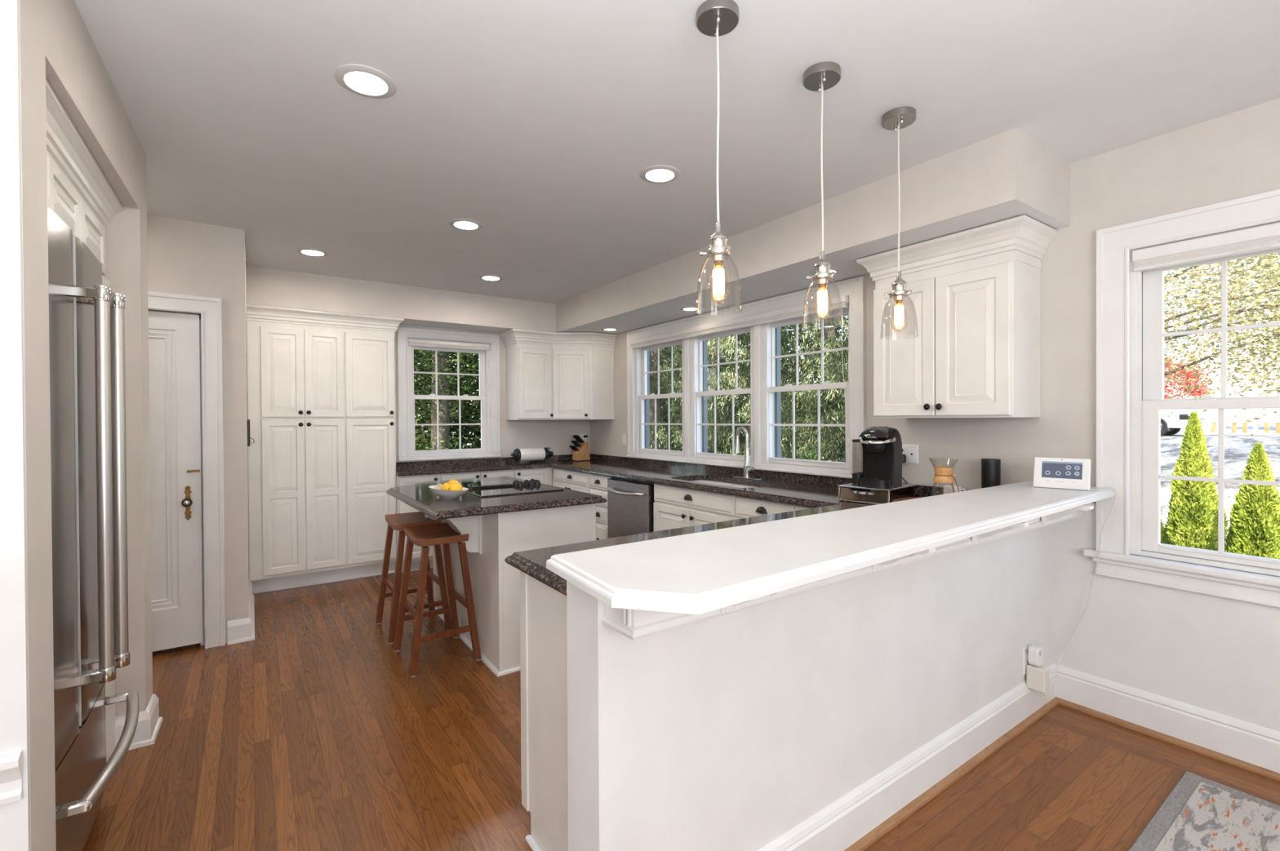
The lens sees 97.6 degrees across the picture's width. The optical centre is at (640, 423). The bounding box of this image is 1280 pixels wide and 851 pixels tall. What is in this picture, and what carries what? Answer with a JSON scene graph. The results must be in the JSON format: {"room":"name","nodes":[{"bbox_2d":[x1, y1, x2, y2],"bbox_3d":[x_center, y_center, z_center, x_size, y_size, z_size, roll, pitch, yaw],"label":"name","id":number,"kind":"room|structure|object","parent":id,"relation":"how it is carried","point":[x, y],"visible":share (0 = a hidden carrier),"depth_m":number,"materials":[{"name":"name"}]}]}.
{"room":"kitchen","nodes":[
{"label":"kitchen","id":0,"kind":"room"},
{"bbox_2d":[0,0,56,850],"bbox_3d":[-2.448,0.096,0.541,2.600,2.553,0.195,-1,1,-35],"label":"wall","id":1,"kind":"structure","parent":0,"point":[27,720],"depth_m":1.21,"materials":[{"name":"paint"}]},
{"bbox_2d":[0,750,22,805],"bbox_3d":[-1.647,0.757,0.968,0.791,0.105,0.024,-1,1,-35],"label":"trim","id":2,"kind":"structure","parent":1,"relation":"attached to","point":[11,763],"depth_m":1.19,"materials":[{"name":"wood"}]},
{"bbox_2d":[103,140,152,717],"bbox_3d":[-2.570,0.086,1.948,1.248,2.553,2.635,-1,1,-35],"label":"wall","id":3,"kind":"structure","parent":0,"point":[126,234],"depth_m":2.36,"materials":[{"name":"paint"}]},
{"bbox_2d":[115,693,162,751],"bbox_3d":[-2.596,1.292,2.136,1.159,0.138,0.232,-1,1,-35],"label":"baseboard","id":4,"kind":"structure","parent":3,"relation":"attached to","point":[149,722],"depth_m":2.36,"materials":[{"name":"wood"}]},
{"bbox_2d":[146,214,248,644],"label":"wall","id":5,"kind":"structure","parent":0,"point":[188,258],"depth_m":3.43,"materials":[{"name":"paint"}]},
{"bbox_2d":[147,291,225,652],"bbox_3d":[-2.945,0.300,3.190,0.915,2.110,0.171,-1,1,-35],"label":"door","id":6,"kind":"structure","parent":5,"relation":"attached to","point":[186,439],"depth_m":3.33,"materials":[{"name":"white wood"}]},
{"bbox_2d":[226,579,254,644],"bbox_3d":[-2.764,1.280,3.884,0.138,0.138,1.055,-1,1,-35],"label":"baseboard","id":7,"kind":"structure","parent":5,"relation":"attached to","point":[242,630],"depth_m":3.47,"materials":[{"name":"wood"}]},
{"bbox_2d":[247,419,254,446],"bbox_3d":[-2.776,0.066,3.989,0.043,0.185,0.240,-1,1,-35],"label":"key rack","id":8,"kind":"object","parent":5,"relation":"attached to","point":[248,420],"visible":0.97,"depth_m":3.88,"materials":[{"name":"black plastic"}]},
{"bbox_2d":[246,324,589,579],"bbox_3d":[-1.923,0.056,5.553,3.471,2.553,0.160,-1,1,-35],"label":"wall","id":9,"kind":"structure","parent":0,"point":[557,435],"depth_m":5.92,"materials":[{"name":"paint"}]},
{"bbox_2d":[396,327,501,462],"bbox_3d":[-1.897,-0.275,5.549,0.988,1.250,0.194,-1,1,-35],"label":"window","id":10,"kind":"structure","parent":9,"relation":"in","point":[489,361],"depth_m":5.50,"materials":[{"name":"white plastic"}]},
{"bbox_2d":[408,337,489,351],"bbox_3d":[-1.870,-0.771,5.495,0.786,0.066,0.050,-1,1,-35],"label":"cellular shade","id":11,"kind":"object","parent":10,"relation":"attached to","point":[411,342],"visible":1,"depth_m":5.47,"materials":[{"name":"white fabric"}]},
{"bbox_2d":[498,328,553,420],"bbox_3d":[-1.134,-0.481,5.772,0.534,0.891,0.375,-1,1,-35],"label":"upper cabinet","id":12,"kind":"object","parent":9,"relation":"attached to","point":[528,353],"visible":0.99,"depth_m":5.66,"materials":[{"name":"white wood"}]},
{"bbox_2d":[552,332,617,419],"bbox_3d":[-0.680,-0.485,5.952,0.642,0.891,0.598,-1,1,-35],"label":"upper cabinet","id":13,"kind":"object","parent":9,"relation":"attached to","point":[583,362],"visible":0.99,"depth_m":5.78,"materials":[{"name":"white wood"}]},
{"bbox_2d":[44,0,1279,334],"bbox_3d":[-0.561,-1.109,1.113,6.371,0.413,9.075,-1,1,-35],"label":"ceiling","id":14,"kind":"structure","parent":0,"point":[537,123],"depth_m":2.25,"materials":[{"name":"paint"}]},
{"bbox_2d":[45,78,123,275],"bbox_3d":[-2.126,-0.739,1.617,0.772,0.313,1.198,-1,1,-35],"label":"upper cabinet","id":15,"kind":"object","parent":14,"relation":"attached to","point":[79,193],"visible":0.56,"depth_m":1.84,"materials":[{"name":"wood"}]},
{"bbox_2d":[296,248,328,257],"bbox_3d":[-2.308,-1.202,3.939,0.196,0.008,0.196,-1,1,-35],"label":"recessed light","id":16,"kind":"object","parent":14,"relation":"in","point":[308,251],"visible":1,"depth_m":3.93,"materials":[{"name":"white"}]},
{"bbox_2d":[334,63,396,98],"bbox_3d":[-0.963,-1.194,1.964,0.196,0.008,0.196,-1,1,-35],"label":"recessed light","id":17,"kind":"object","parent":14,"relation":"in","point":[365,81],"visible":1,"depth_m":1.95,"materials":[{"name":"white"}]},
{"bbox_2d":[448,218,482,230],"bbox_3d":[-1.062,-1.204,3.400,0.196,0.008,0.196,-1,1,-35],"label":"recessed light","id":18,"kind":"object","parent":14,"relation":"in","point":[460,224],"visible":1,"depth_m":3.38,"materials":[{"name":"white"}]},
{"bbox_2d":[478,274,502,280],"bbox_3d":[-1.250,-1.213,4.670,0.196,0.008,0.196,-1,1,-35],"label":"recessed light","id":19,"kind":"object","parent":14,"relation":"in","point":[486,277],"visible":1,"depth_m":4.66,"materials":[{"name":"white"}]},
{"bbox_2d":[601,328,618,331],"bbox_3d":[-0.304,-0.932,5.556,0.176,0.008,0.176,-1,1,-35],"label":"recessed light","id":20,"kind":"object","parent":14,"relation":"in","point":[602,329],"visible":1,"depth_m":5.54,"materials":[{"name":"beige"}]},
{"bbox_2d":[640,164,679,183],"bbox_3d":[0.093,-1.206,2.717,0.196,0.008,0.196,-1,1,-35],"label":"recessed light","id":21,"kind":"object","parent":14,"relation":"in","point":[658,174],"visible":1,"depth_m":2.71,"materials":[{"name":"white"}]},
{"bbox_2d":[680,306,701,311],"bbox_3d":[0.404,-0.928,4.539,0.176,0.008,0.176,-1,1,-35],"label":"recessed light","id":22,"kind":"object","parent":14,"relation":"in","point":[688,308],"visible":1,"depth_m":4.52,"materials":[{"name":"beige"}]},
{"bbox_2d":[696,0,738,295],"bbox_3d":[0.227,-0.767,1.645,0.138,0.873,0.138,-1,1,-35],"label":"pendant light","id":23,"kind":"object","parent":14,"relation":"hanging from","point":[714,18],"visible":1,"depth_m":1.63,"materials":[{"name":"silver metal"}]},
{"bbox_2d":[699,222,730,262],"bbox_3d":[0.235,-0.533,1.643,0.098,0.115,0.094,-1,1,-35],"label":"socket","id":24,"kind":"object","parent":23,"relation":"attached to","point":[718,251],"depth_m":1.63,"materials":[{"name":"silver metal"}]},
{"bbox_2d":[803,61,840,313],"bbox_3d":[0.626,-0.771,1.932,0.138,0.873,0.138,-1,1,-35],"label":"pendant light","id":25,"kind":"object","parent":14,"relation":"hanging from","point":[822,76],"visible":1,"depth_m":1.92,"materials":[{"name":"silver metal"}]},
{"bbox_2d":[806,250,835,285],"bbox_3d":[0.635,-0.537,1.930,0.098,0.115,0.094,-1,1,-35],"label":"socket","id":26,"kind":"object","parent":25,"relation":"attached to","point":[822,276],"depth_m":1.92,"materials":[{"name":"silver metal"}]},
{"bbox_2d":[810,267,840,275],"bbox_3d":[1.128,-0.924,3.422,0.176,0.008,0.176,-1,1,-35],"label":"recessed light","id":27,"kind":"object","parent":14,"relation":"in","point":[832,269],"visible":0.3,"depth_m":3.39,"materials":[{"name":"beige"}]},
{"bbox_2d":[881,106,915,325],"bbox_3d":[1.016,-0.775,2.204,0.138,0.873,0.138,-1,1,-35],"label":"pendant light","id":28,"kind":"object","parent":14,"relation":"hanging from","point":[895,119],"visible":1,"depth_m":2.19,"materials":[{"name":"silver metal"}]},
{"bbox_2d":[884,271,911,301],"bbox_3d":[1.024,-0.541,2.202,0.098,0.115,0.094,-1,1,-35],"label":"socket","id":29,"kind":"object","parent":28,"relation":"attached to","point":[899,292],"depth_m":2.19,"materials":[{"name":"silver metal"}]},
{"bbox_2d":[82,568,1279,850],"bbox_3d":[-0.548,1.388,1.132,6.371,0.060,9.075,-1,1,-35],"label":"floor","id":30,"kind":"structure","parent":0,"point":[311,733],"depth_m":2.21,"materials":[{"name":"brown wood"}]},
{"bbox_2d":[47,206,138,850],"bbox_3d":[-1.978,0.399,1.524,0.888,1.928,0.850,-1,1,-35],"label":"refrigerator","id":31,"kind":"object","parent":30,"relation":"on","point":[86,320],"visible":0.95,"depth_m":1.67,"materials":[{"name":"silver metal"}]},
{"bbox_2d":[102,274,115,763],"bbox_3d":[-2.386,0.392,1.970,0.730,1.940,0.328,-1,1,-35],"label":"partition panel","id":32,"kind":"object","parent":30,"relation":"on","point":[109,686],"visible":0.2,"depth_m":2.23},
{"bbox_2d":[246,304,404,594],"bbox_3d":[-2.634,0.214,4.741,1.130,2.256,0.348,-1,1,-35],"label":"pantry cabinet","id":33,"kind":"object","parent":30,"relation":"on","point":[321,384],"visible":0.97,"depth_m":4.59,"materials":[{"name":"white wood"}]},
{"bbox_2d":[375,511,452,644],"bbox_3d":[-1.503,0.982,3.691,0.383,0.724,0.437,-1,1,-35],"label":"bar stool","id":34,"kind":"object","parent":30,"relation":"on","point":[395,522],"visible":0.79,"depth_m":3.61,"materials":[{"name":"brown wood"}]},
{"bbox_2d":[395,474,439,573],"bbox_3d":[-2.064,0.899,5.137,0.370,0.875,0.359,-1,1,-35],"label":"base cabinet","id":35,"kind":"object","parent":30,"relation":"on","point":[402,508],"visible":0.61,"depth_m":5.00,"materials":[{"name":"white wood"}]},
{"bbox_2d":[393,523,481,677],"bbox_3d":[-1.188,0.983,3.247,0.383,0.724,0.437,-1,1,-35],"label":"bar stool","id":36,"kind":"object","parent":30,"relation":"on","point":[424,536],"visible":1,"depth_m":3.17,"materials":[{"name":"brown wood"}]},
{"bbox_2d":[440,470,513,480],"bbox_3d":[-1.621,0.894,5.445,0.710,0.875,0.359,-1,1,-35],"label":"base cabinet","id":37,"kind":"object","parent":30,"relation":"on","point":[509,473],"visible":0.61,"depth_m":5.30,"materials":[{"name":"white wood"}]},
{"bbox_2d":[424,503,596,677],"bbox_3d":[-0.987,0.904,3.622,0.939,0.875,1.333,-1,1,-35],"label":"kitchen island","id":38,"kind":"object","parent":30,"relation":"on","point":[492,538],"visible":0.48,"depth_m":3.13,"materials":[{"name":"white wood"}]},
{"bbox_2d":[386,476,607,519],"bbox_3d":[-1.023,0.447,3.608,0.971,0.040,1.500,-1,1,-35],"label":"island countertop","id":39,"kind":"structure","parent":38,"relation":"on","point":[419,496],"depth_m":3.14,"materials":[{"name":"brown stone"}]},
{"bbox_2d":[428,485,468,499],"bbox_3d":[-1.111,0.401,3.231,0.368,0.058,0.149,0,1,41],"label":"fruit bowl","id":40,"kind":"object","parent":39,"relation":"on","point":[449,495],"visible":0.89,"depth_m":3.15,"materials":[{"name":"ceramic"}]},
{"bbox_2d":[440,483,450,490],"bbox_3d":[-1.113,0.372,3.207,0.059,0.059,0.079,-1,1,-35],"label":"lemon","id":41,"kind":"object","parent":40,"relation":"in","point":[445,486],"visible":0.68,"depth_m":3.18,"materials":[{"name":"yellow plant"}]},
{"bbox_2d":[448,483,462,490],"bbox_3d":[-1.058,0.370,3.195,0.083,0.059,0.060,-1,1,-35],"label":"lemon","id":42,"kind":"object","parent":40,"relation":"in","point":[455,486],"visible":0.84,"depth_m":3.17,"materials":[{"name":"yellow plant"}]},
{"bbox_2d":[459,479,564,497],"bbox_3d":[-0.922,0.406,3.701,0.532,0.040,0.765,-1,1,-35],"label":"cooktop","id":43,"kind":"object","parent":39,"relation":"in","point":[513,486],"visible":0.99,"depth_m":3.60,"materials":[{"name":"black glass"}]},
{"bbox_2d":[468,484,514,489],"bbox_3d":[-0.975,0.412,3.658,0.285,0.012,0.085,-1,1,-35],"label":"vent grille","id":44,"kind":"object","parent":43,"relation":"attached to","point":[503,486],"depth_m":3.64,"materials":[{"name":"black metal"}]},
{"bbox_2d":[513,467,551,485],"bbox_3d":[-1.159,0.889,5.767,0.416,0.875,0.359,-1,1,-35],"label":"base cabinet","id":45,"kind":"object","parent":30,"relation":"on","point":[544,475],"visible":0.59,"depth_m":5.66,"materials":[{"name":"white wood"}]},
{"bbox_2d":[520,570,568,850],"bbox_3d":[0.477,0.907,2.184,1.829,0.875,0.571,-1,1,-35],"label":"base cabinet","id":46,"kind":"object","parent":30,"relation":"on","point":[543,609],"visible":0.11,"depth_m":1.73,"materials":[{"name":"white wood"}]},
{"bbox_2d":[395,453,970,595],"bbox_3d":[-0.354,0.411,3.901,2.466,0.098,4.341,-1,1,-35],"label":"countertop","id":47,"kind":"structure","parent":46,"relation":"on","point":[820,493],"depth_m":3.85,"materials":[{"name":"stone"}]},
{"bbox_2d":[511,447,553,464],"bbox_3d":[-1.128,0.333,5.821,0.463,0.156,0.132,-1,1,-35],"label":"paper towel holder","id":48,"kind":"object","parent":47,"relation":"on","point":[517,454],"visible":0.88,"depth_m":5.73,"materials":[{"name":"black metal"}]},
{"bbox_2d":[519,448,545,461],"bbox_3d":[-1.139,0.324,5.814,0.268,0.128,0.128,-1,1,-35],"label":"paper towel roll","id":49,"kind":"object","parent":48,"relation":"on","point":[533,454],"visible":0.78,"depth_m":5.77,"materials":[{"name":"paper"}]},
{"bbox_2d":[572,442,590,461],"bbox_3d":[-0.647,0.304,6.094,0.161,0.204,0.110,-1,1,-42],"label":"knife block","id":50,"kind":"object","parent":47,"relation":"on","point":[584,453],"visible":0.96,"depth_m":6.06,"materials":[{"name":"brown wood"}]},
{"bbox_2d":[733,426,761,480],"bbox_3d":[0.790,0.218,4.179,0.056,0.389,0.254,-1,1,-35],"label":"sink faucet","id":51,"kind":"object","parent":47,"relation":"on","point":[747,469],"visible":1,"depth_m":4.17,"materials":[{"name":"silver metal"}]},
{"bbox_2d":[837,483,916,504],"bbox_3d":[1.290,0.375,3.051,0.350,0.083,0.280,-1,1,-43],"label":"pod drawer","id":52,"kind":"object","parent":47,"relation":"on","point":[904,491],"visible":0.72,"depth_m":2.95,"materials":[{"name":"silver metal"}]},
{"bbox_2d":[852,426,902,488],"bbox_3d":[1.273,0.176,3.048,0.229,0.319,0.244,0,1,42],"label":"coffee maker","id":53,"kind":"object","parent":52,"relation":"on","point":[882,446],"visible":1,"depth_m":2.99,"materials":[{"name":"black plastic"}]},
{"bbox_2d":[859,477,890,488],"bbox_3d":[1.248,0.314,2.986,0.152,0.044,0.103,0,1,42],"label":"drip tray","id":54,"kind":"object","parent":53,"relation":"on","point":[877,482],"depth_m":2.95,"materials":[{"name":"black plastic"}]},
{"bbox_2d":[892,497,924,502],"bbox_3d":[1.494,0.406,2.743,0.480,0.026,0.480,-1,1,-35],"label":"serving tray","id":55,"kind":"object","parent":47,"relation":"on","point":[911,498],"visible":0.09,"depth_m":2.95,"materials":[{"name":"brown wood"}]},
{"bbox_2d":[933,466,959,493],"bbox_3d":[1.470,0.288,2.722,0.132,0.237,0.132,-1,1,-35],"label":"coffee carafe","id":56,"kind":"object","parent":55,"relation":"on","point":[942,474],"visible":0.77,"depth_m":2.69,"materials":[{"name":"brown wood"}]},
{"bbox_2d":[942,485,965,494],"bbox_3d":[1.582,0.362,2.830,0.096,0.089,0.088,-1,1,-35],"label":"coffee mug","id":57,"kind":"object","parent":55,"relation":"on","point":[947,489],"visible":0.33,"depth_m":2.81,"materials":[{"name":"ceramic"}]},
{"bbox_2d":[981,458,1000,488],"bbox_3d":[1.780,0.299,2.847,0.084,0.236,0.084,-1,1,-35],"label":"smart speaker","id":58,"kind":"object","parent":47,"relation":"on","point":[990,468],"visible":0.74,"depth_m":2.81},
{"bbox_2d":[552,467,590,493],"bbox_3d":[-0.455,0.886,5.624,0.666,0.875,0.780,-1,1,-35],"label":"base cabinet","id":59,"kind":"object","parent":30,"relation":"on","point":[562,478],"visible":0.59,"depth_m":5.39,"materials":[{"name":"white wood"}]},
{"bbox_2d":[589,473,610,540],"bbox_3d":[-0.131,0.888,5.165,0.660,0.875,0.340,-1,1,-35],"label":"base cabinet","id":60,"kind":"object","parent":30,"relation":"on","point":[597,483],"visible":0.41,"depth_m":4.95,"materials":[{"name":"white wood"}]},
{"bbox_2d":[606,476,654,538],"bbox_3d":[0.106,0.890,4.721,0.667,0.870,0.652,-1,1,-35],"label":"dishwasher","id":61,"kind":"object","parent":30,"relation":"on","point":[629,502],"visible":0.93,"depth_m":4.54,"materials":[{"name":"silver metal"}]},
{"bbox_2d":[653,480,755,532],"bbox_3d":[0.592,0.892,4.122,0.666,0.875,0.878,-1,1,-35],"label":"base cabinet","id":62,"kind":"object","parent":30,"relation":"on","point":[673,507],"visible":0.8,"depth_m":3.98,"materials":[{"name":"white wood"}]},
{"bbox_2d":[734,496,814,519],"bbox_3d":[1.078,0.894,3.424,0.666,0.875,0.820,-1,1,-35],"label":"base cabinet","id":63,"kind":"object","parent":30,"relation":"on","point":[745,508],"visible":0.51,"depth_m":3.40,"materials":[{"name":"white wood"}]},
{"bbox_2d":[1128,771,1279,850],"bbox_3d":[2.207,1.341,0.543,1.618,0.012,2.760,-1,1,-35],"label":"area rug","id":64,"kind":"object","parent":30,"relation":"on","point":[1200,814],"visible":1,"depth_m":1.86,"materials":[{"name":"fabric"}]},
{"bbox_2d":[566,524,1053,850],"bbox_3d":[0.905,0.839,2.040,2.539,1.009,0.151,-1,1,-35],"label":"wall","id":65,"kind":"structure","parent":0,"point":[730,732],"depth_m":1.60,"materials":[{"name":"paint"}]},
{"bbox_2d":[546,481,1115,640],"bbox_3d":[0.958,0.369,1.882,2.620,0.138,0.464,-1,1,-35],"label":"countertop","id":66,"kind":"structure","parent":65,"relation":"on","point":[646,588],"depth_m":1.39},
{"bbox_2d":[1033,457,1091,490],"bbox_3d":[1.871,0.223,2.490,0.202,0.136,0.055,0,1,44],"label":"panel","id":67,"kind":"object","parent":66,"relation":"on","point":[1048,473],"visible":1,"depth_m":2.48,"materials":[{"name":"white plastic"}]},
{"bbox_2d":[1043,488,1115,698],"bbox_3d":[1.942,0.753,2.485,0.283,0.943,0.222,-1,1,-35],"label":"lead","id":68,"kind":"object","parent":67,"relation":"hanging from","point":[1090,489],"visible":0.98,"depth_m":2.53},
{"bbox_2d":[1022,644,1030,675],"bbox_3d":[1.744,1.070,2.529,0.070,0.120,0.008,-1,1,-35],"label":"outlet plate","id":69,"kind":"object","parent":65,"relation":"attached to","point":[1025,651],"visible":0.64,"depth_m":2.51,"materials":[{"name":"white plastic"}]},
{"bbox_2d":[1026,644,1043,666],"bbox_3d":[1.761,1.038,2.506,0.060,0.082,0.048,-1,1,-35],"label":"plug","id":70,"kind":"object","parent":69,"relation":"attached to","point":[1035,655],"visible":1,"depth_m":2.49,"materials":[{"name":"white plastic"}]},
{"bbox_2d":[1026,664,1048,693],"bbox_3d":[1.768,1.135,2.495,0.054,0.104,0.074,-1,1,-35],"label":"power adapter","id":71,"kind":"object","parent":69,"relation":"attached to","point":[1037,677],"visible":0.9,"depth_m":2.47,"materials":[{"name":"beige plastic"}]},
{"bbox_2d":[589,97,1279,732],"bbox_3d":[2.018,0.055,2.792,0.160,2.553,8.875,-1,1,-35],"label":"wall","id":72,"kind":"structure","parent":0,"point":[1221,655],"depth_m":2.53,"materials":[{"name":"paint"}]},
{"bbox_2d":[622,433,626,444],"bbox_3d":[-0.173,0.164,5.791,0.008,0.117,0.070,-1,1,-35],"label":"outlet plate","id":73,"kind":"object","parent":72,"relation":"attached to","point":[624,435],"visible":1,"depth_m":5.78,"materials":[{"name":"white plastic"}]},
{"bbox_2d":[635,339,684,457],"bbox_3d":[0.226,-0.258,5.359,0.151,1.140,0.773,-1,1,-35],"label":"window","id":74,"kind":"structure","parent":72,"relation":"in","point":[642,396],"depth_m":5.61,"materials":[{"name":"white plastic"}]},
{"bbox_2d":[395,453,970,497],"bbox_3d":[-0.212,0.390,4.000,2.118,0.059,4.341,-1,1,-35],"label":"backsplash","id":75,"kind":"structure","parent":72,"relation":"attached to","point":[804,478],"depth_m":4.90,"materials":[{"name":"brown stone"}]},
{"bbox_2d":[691,326,753,462],"bbox_3d":[0.716,-0.256,4.655,0.151,1.140,0.734,-1,1,-35],"label":"window","id":76,"kind":"structure","parent":72,"relation":"in","point":[700,392],"depth_m":4.89,"materials":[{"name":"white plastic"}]},
{"bbox_2d":[626,275,866,479],"bbox_3d":[0.701,-0.288,4.642,0.200,1.274,2.702,-1,1,-35],"label":"trim","id":77,"kind":"structure","parent":72,"relation":"attached to","point":[854,288],"depth_m":4.24,"materials":[{"name":"wood"}]},
{"bbox_2d":[763,302,849,470],"bbox_3d":[1.203,-0.253,3.956,0.151,1.140,0.762,-1,1,-35],"label":"window","id":78,"kind":"structure","parent":72,"relation":"in","point":[772,388],"depth_m":4.13,"materials":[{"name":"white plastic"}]},
{"bbox_2d":[630,295,848,439],"bbox_3d":[0.613,-0.357,4.590,0.050,0.926,2.466,-1,1,-35],"label":"cellular shade","id":79,"kind":"object","parent":78,"relation":"attached to","point":[838,303],"visible":1,"depth_m":4.24,"materials":[{"name":"white fabric"}]},
{"bbox_2d":[902,444,918,464],"bbox_3d":[1.561,0.180,3.297,0.014,0.110,0.140,-1,1,-35],"label":"outlet plate","id":80,"kind":"object","parent":72,"relation":"attached to","point":[911,451],"visible":0.56,"depth_m":3.27,"materials":[{"name":"white plastic"}]},
{"bbox_2d":[856,215,1057,417],"bbox_3d":[1.604,-0.475,2.914,0.366,0.891,0.833,-1,1,-35],"label":"upper cabinet","id":81,"kind":"object","parent":72,"relation":"attached to","point":[967,344],"visible":0.97,"depth_m":2.73,"materials":[{"name":"white wood"}]},
{"bbox_2d":[757,663,1279,850],"bbox_3d":[2.174,1.264,0.226,2.539,0.172,4.278,-1,1,-35],"label":"baseboard","id":82,"kind":"structure","parent":72,"relation":"attached to","point":[844,822],"depth_m":2.18,"materials":[{"name":"wood"}]},
{"bbox_2d":[844,697,1279,850],"bbox_3d":[2.172,1.339,0.214,2.521,0.022,4.260,-1,1,-35],"label":"trim","id":83,"kind":"structure","parent":72,"relation":"attached to","point":[890,824],"depth_m":2.20,"materials":[{"name":"brown wood"}]},
{"bbox_2d":[1083,188,1279,608],"bbox_3d":[2.403,-0.092,2.188,0.216,1.562,1.045,-1,1,-35],"label":"window","id":84,"kind":"structure","parent":72,"relation":"in","point":[1130,335],"depth_m":2.44,"materials":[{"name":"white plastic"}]},
{"bbox_2d":[1132,222,1279,271],"bbox_3d":[2.361,-0.707,2.157,0.050,0.090,0.719,-1,1,-35],"label":"cellular shade","id":85,"kind":"object","parent":84,"relation":"attached to","point":[1264,237],"visible":1,"depth_m":2.25,"materials":[{"name":"white fabric"}]},
{"label":"outside","id":86,"kind":"structure","parent":0,"visible":0},
{"bbox_2d":[417,422,1279,544],"bbox_3d":[13.983,1.126,21.934,72.000,1.694,100.000,-1,1,-35],"label":"ground","id":87,"kind":"structure","parent":86,"point":[1237,448],"depth_m":14.15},
{"bbox_2d":[414,414,477,449],"bbox_3d":[-3.077,1.029,7.855,4.145,2.297,1.868,-1,1,-35],"label":"leafy shrub","id":88,"kind":"object","parent":87,"relation":"on","point":[455,443],"visible":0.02,"depth_m":7.81,"materials":[{"name":"green plant"}]},
{"bbox_2d":[413,349,480,449],"bbox_3d":[-2.893,-0.819,9.190,6.784,5.967,3.429,-1,1,-37],"label":"leafy tree","id":89,"kind":"object","parent":87,"relation":"on","point":[444,362],"visible":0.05,"depth_m":8.74,"materials":[{"name":"green plant"}]},
{"bbox_2d":[413,350,682,450],"bbox_3d":[-3.859,-0.646,11.414,13.342,5.671,4.359,-1,1,-33],"label":"leafy tree","id":90,"kind":"object","parent":87,"relation":"on","point":[475,429],"visible":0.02,"depth_m":10.28,"materials":[{"name":"green plant"}]},
{"bbox_2d":[648,340,742,453],"bbox_3d":[0.073,-1.830,11.887,4.703,8.557,4.481,0,0,-23],"label":"spruce tree","id":91,"kind":"object","parent":87,"relation":"on","point":[662,439],"visible":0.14,"depth_m":11.54,"materials":[{"name":"green plant"}]},
{"bbox_2d":[659,328,812,455],"bbox_3d":[2.190,-2.809,15.255,5.925,10.215,5.692,0,0,-2],"label":"spruce tree","id":92,"kind":"object","parent":87,"relation":"on","point":[726,360],"visible":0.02,"depth_m":15.27,"materials":[{"name":"green plant"}]},
{"bbox_2d":[659,317,848,460],"bbox_3d":[2.512,-1.845,20.819,4.755,6.357,21.353,-1,1,-35],"label":"conifer hedge","id":93,"kind":"object","parent":87,"relation":"on","point":[802,351],"visible":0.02,"depth_m":17.72,"materials":[{"name":"green plant"}]},
{"bbox_2d":[664,320,845,462],"bbox_3d":[2.139,-1.792,9.809,3.812,8.671,3.796,0,0,25],"label":"spruce tree","id":94,"kind":"object","parent":87,"relation":"on","point":[729,371],"visible":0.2,"depth_m":9.59,"materials":[{"name":"green plant"}]},
{"bbox_2d":[723,315,848,462],"bbox_3d":[4.115,-2.572,12.395,5.224,9.669,5.085,0,0,7],"label":"spruce tree","id":95,"kind":"object","parent":87,"relation":"on","point":[826,331],"visible":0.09,"depth_m":12.26,"materials":[{"name":"green plant"}]},
{"bbox_2d":[781,439,831,461],"bbox_3d":[2.131,1.112,7.031,1.450,1.828,1.571,-1,1,-35],"label":"leafy shrub","id":96,"kind":"object","parent":87,"relation":"on","point":[808,453],"visible":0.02,"depth_m":7.04,"materials":[{"name":"green plant"}]},
{"bbox_2d":[781,315,848,462],"bbox_3d":[3.442,-1.672,8.396,3.506,7.950,3.416,0,0,-20],"label":"spruce tree","id":97,"kind":"object","parent":87,"relation":"on","point":[839,406],"visible":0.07,"depth_m":8.35,"materials":[{"name":"green plant"}]},
{"bbox_2d":[1160,409,1204,435],"bbox_3d":[17.002,-0.291,20.150,1.820,1.430,4.470,-1,1,-35],"label":"parked car","id":98,"kind":"object","parent":87,"relation":"on","point":[1172,424],"visible":0.22,"depth_m":18.30,"materials":[{"name":"paint"}]},
{"bbox_2d":[1164,355,1217,399],"bbox_3d":[20.387,-1.200,22.101,3.056,3.159,3.288,-1,1,-35],"label":"street tree","id":99,"kind":"object","parent":87,"relation":"on","point":[1189,375],"visible":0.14,"depth_m":21.17,"materials":[{"name":"red plant"}]},
{"bbox_2d":[1160,411,1228,552],"bbox_3d":[4.550,0.933,4.649,0.697,2.073,0.670,-1,0,-25],"label":"arborvitae","id":100,"kind":"object","parent":87,"relation":"on","point":[1193,504],"visible":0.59,"depth_m":4.57,"materials":[{"name":"green plant"}]},
{"bbox_2d":[1160,252,1279,435],"bbox_3d":[10.236,-2.923,10.020,8.880,8.487,8.873,0,0,-10],"label":"street tree","id":101,"kind":"object","parent":87,"relation":"on","point":[1250,319],"visible":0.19,"depth_m":9.24,"materials":[{"name":"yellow plant"}]},
{"bbox_2d":[1164,253,1279,394],"bbox_3d":[16.742,-4.172,11.280,10.589,9.964,10.058,0,0,-1],"label":"street tree","id":102,"kind":"object","parent":87,"relation":"on","point":[1242,260],"visible":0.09,"depth_m":13.22,"materials":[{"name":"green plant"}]},
{"bbox_2d":[1209,419,1279,435],"bbox_3d":[21.398,0.130,16.645,0.140,0.520,6.350,-1,1,-35],"label":"porch railing","id":103,"kind":"object","parent":87,"relation":"on","point":[1213,422],"visible":0.91,"depth_m":18.53,"materials":[{"name":"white wood"}]},
{"bbox_2d":[1223,442,1279,559],"bbox_3d":[4.453,1.073,4.032,0.719,1.874,0.678,0,0,10],"label":"arborvitae","id":104,"kind":"object","parent":87,"relation":"on","point":[1250,534],"visible":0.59,"depth_m":3.99,"materials":[{"name":"green plant"}]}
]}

